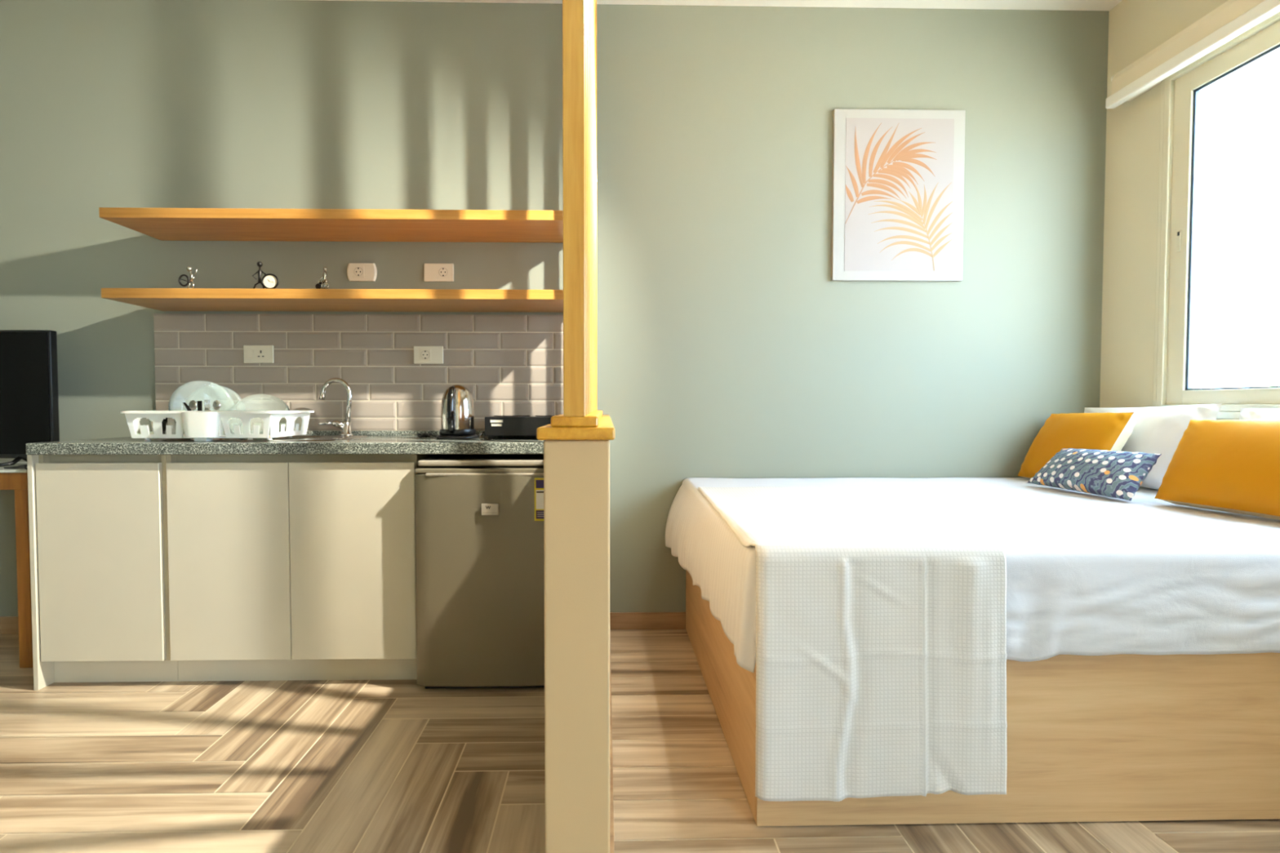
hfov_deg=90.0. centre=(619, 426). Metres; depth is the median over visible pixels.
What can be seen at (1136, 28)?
wall
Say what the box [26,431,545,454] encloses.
countertop
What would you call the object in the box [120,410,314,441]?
dish rack
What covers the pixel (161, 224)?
floating shelf
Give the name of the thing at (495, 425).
cooktop
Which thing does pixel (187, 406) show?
table knife
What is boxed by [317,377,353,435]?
tap
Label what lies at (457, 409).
electric kettle
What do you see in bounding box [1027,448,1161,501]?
patterned cushion
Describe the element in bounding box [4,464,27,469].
cable
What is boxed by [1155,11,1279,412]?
window
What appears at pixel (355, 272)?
wall socket
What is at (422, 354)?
wall socket
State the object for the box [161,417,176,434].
drinking glass
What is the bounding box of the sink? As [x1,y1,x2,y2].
[162,435,367,440]
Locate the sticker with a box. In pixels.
[535,480,543,519]
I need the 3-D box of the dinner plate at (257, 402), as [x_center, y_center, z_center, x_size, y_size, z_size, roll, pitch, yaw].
[-1.392,-0.033,2.476,0.212,0.187,0.131,0,2,-1]
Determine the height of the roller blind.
0.149 m
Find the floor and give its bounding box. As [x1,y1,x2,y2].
[0,629,1279,852]
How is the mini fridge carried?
on the floor
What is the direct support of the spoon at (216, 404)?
in the dish rack
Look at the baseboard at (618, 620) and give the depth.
2.84 m
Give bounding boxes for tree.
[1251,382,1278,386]
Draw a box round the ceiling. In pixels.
[301,0,1122,11]
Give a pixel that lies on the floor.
(384, 766)
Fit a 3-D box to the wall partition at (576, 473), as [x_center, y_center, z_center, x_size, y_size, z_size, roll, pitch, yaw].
[-0.093,0.463,1.989,0.117,0.930,1.690,0,2,-1]
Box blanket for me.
[697,486,1007,801]
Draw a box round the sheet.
[665,477,1279,672]
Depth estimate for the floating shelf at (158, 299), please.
2.47 m
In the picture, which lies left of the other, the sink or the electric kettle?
the sink
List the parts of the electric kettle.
power cord, handle, lid, power cord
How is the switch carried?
attached to the wall socket at (251, 353)
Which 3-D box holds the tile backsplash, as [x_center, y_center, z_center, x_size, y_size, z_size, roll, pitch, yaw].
[-1.087,-0.234,2.787,1.836,0.505,0.010,0,2,-1]
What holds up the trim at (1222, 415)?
attached to the wall at (1136, 28)
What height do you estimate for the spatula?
0.120 m
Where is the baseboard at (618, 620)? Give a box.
[0,612,685,634]
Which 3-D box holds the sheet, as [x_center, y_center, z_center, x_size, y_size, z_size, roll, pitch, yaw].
[1.184,0.398,2.156,1.943,0.302,1.387,0,2,-1]
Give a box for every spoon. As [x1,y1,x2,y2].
[188,400,197,410]
[212,400,220,410]
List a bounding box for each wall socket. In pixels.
[243,345,274,363]
[346,262,377,281]
[413,346,443,364]
[423,263,453,281]
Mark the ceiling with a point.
(1048, 5)
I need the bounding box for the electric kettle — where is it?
[417,384,486,439]
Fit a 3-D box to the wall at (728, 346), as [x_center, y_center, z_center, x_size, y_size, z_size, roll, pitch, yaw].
[-0.780,-0.462,2.851,6.160,2.825,0.120,0,2,-1]
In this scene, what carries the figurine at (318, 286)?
on the floating shelf at (158, 299)
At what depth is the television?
2.55 m
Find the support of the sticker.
attached to the mini fridge
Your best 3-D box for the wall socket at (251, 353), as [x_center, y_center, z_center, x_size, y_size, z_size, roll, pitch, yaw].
[-1.556,-0.312,2.761,0.127,0.077,0.012,0,2,-1]
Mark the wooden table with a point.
(16, 480)
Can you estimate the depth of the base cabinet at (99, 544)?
2.23 m
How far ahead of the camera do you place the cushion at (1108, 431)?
2.56 m
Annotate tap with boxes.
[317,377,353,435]
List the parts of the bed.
panel, panel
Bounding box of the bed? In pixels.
[685,569,1279,826]
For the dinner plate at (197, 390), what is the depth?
2.46 m
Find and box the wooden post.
[536,0,614,439]
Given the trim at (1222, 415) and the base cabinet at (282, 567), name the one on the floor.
the base cabinet at (282, 567)
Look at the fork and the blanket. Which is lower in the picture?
the blanket
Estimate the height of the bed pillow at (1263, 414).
0.330 m
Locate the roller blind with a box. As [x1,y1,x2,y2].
[1105,0,1279,108]
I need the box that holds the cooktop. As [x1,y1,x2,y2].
[480,415,553,439]
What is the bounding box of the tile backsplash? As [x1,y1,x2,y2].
[153,313,563,431]
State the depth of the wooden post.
1.12 m
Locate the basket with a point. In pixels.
(194, 424)
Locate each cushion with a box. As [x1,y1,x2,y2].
[1017,412,1135,478]
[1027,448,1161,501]
[1154,419,1279,519]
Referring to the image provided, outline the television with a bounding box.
[0,329,59,466]
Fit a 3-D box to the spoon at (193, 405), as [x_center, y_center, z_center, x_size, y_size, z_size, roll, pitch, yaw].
[-1.540,-0.034,2.314,0.026,0.122,0.021,-1,2,-31]
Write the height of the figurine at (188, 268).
0.088 m
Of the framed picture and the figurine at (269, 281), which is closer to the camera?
the figurine at (269, 281)
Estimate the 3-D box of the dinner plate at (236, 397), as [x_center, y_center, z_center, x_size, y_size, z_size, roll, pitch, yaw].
[-1.578,-0.062,2.505,0.204,0.200,0.052,-2,2,-41]
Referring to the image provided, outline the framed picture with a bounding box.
[831,109,965,281]
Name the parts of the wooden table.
leg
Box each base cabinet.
[26,454,177,690]
[165,453,440,681]
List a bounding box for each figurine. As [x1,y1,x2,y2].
[178,266,197,288]
[252,261,279,288]
[315,266,328,288]
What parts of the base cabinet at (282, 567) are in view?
door, grip rail, door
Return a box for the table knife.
[183,401,191,410]
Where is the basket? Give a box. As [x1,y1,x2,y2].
[181,412,228,437]
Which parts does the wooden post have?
rail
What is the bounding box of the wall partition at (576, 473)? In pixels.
[543,440,609,852]
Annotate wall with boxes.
[0,0,1109,616]
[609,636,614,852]
[1099,0,1228,420]
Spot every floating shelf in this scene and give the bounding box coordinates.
[98,207,563,242]
[101,288,563,312]
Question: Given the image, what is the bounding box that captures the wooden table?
[0,462,33,667]
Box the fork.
[204,400,210,410]
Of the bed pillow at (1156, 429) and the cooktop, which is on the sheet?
the bed pillow at (1156, 429)
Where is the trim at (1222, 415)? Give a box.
[1152,79,1239,419]
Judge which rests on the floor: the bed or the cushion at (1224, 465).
the bed
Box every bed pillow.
[1084,403,1222,489]
[1239,408,1279,420]
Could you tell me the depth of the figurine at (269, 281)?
2.45 m
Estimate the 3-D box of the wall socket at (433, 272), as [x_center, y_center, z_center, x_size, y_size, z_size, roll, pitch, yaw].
[-0.783,-0.669,2.778,0.127,0.077,0.013,0,2,-1]
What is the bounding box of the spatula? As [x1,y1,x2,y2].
[197,400,202,410]
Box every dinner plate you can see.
[168,380,234,410]
[219,385,241,432]
[228,394,289,439]
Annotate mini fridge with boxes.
[414,453,544,688]
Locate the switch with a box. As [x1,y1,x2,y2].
[247,350,253,358]

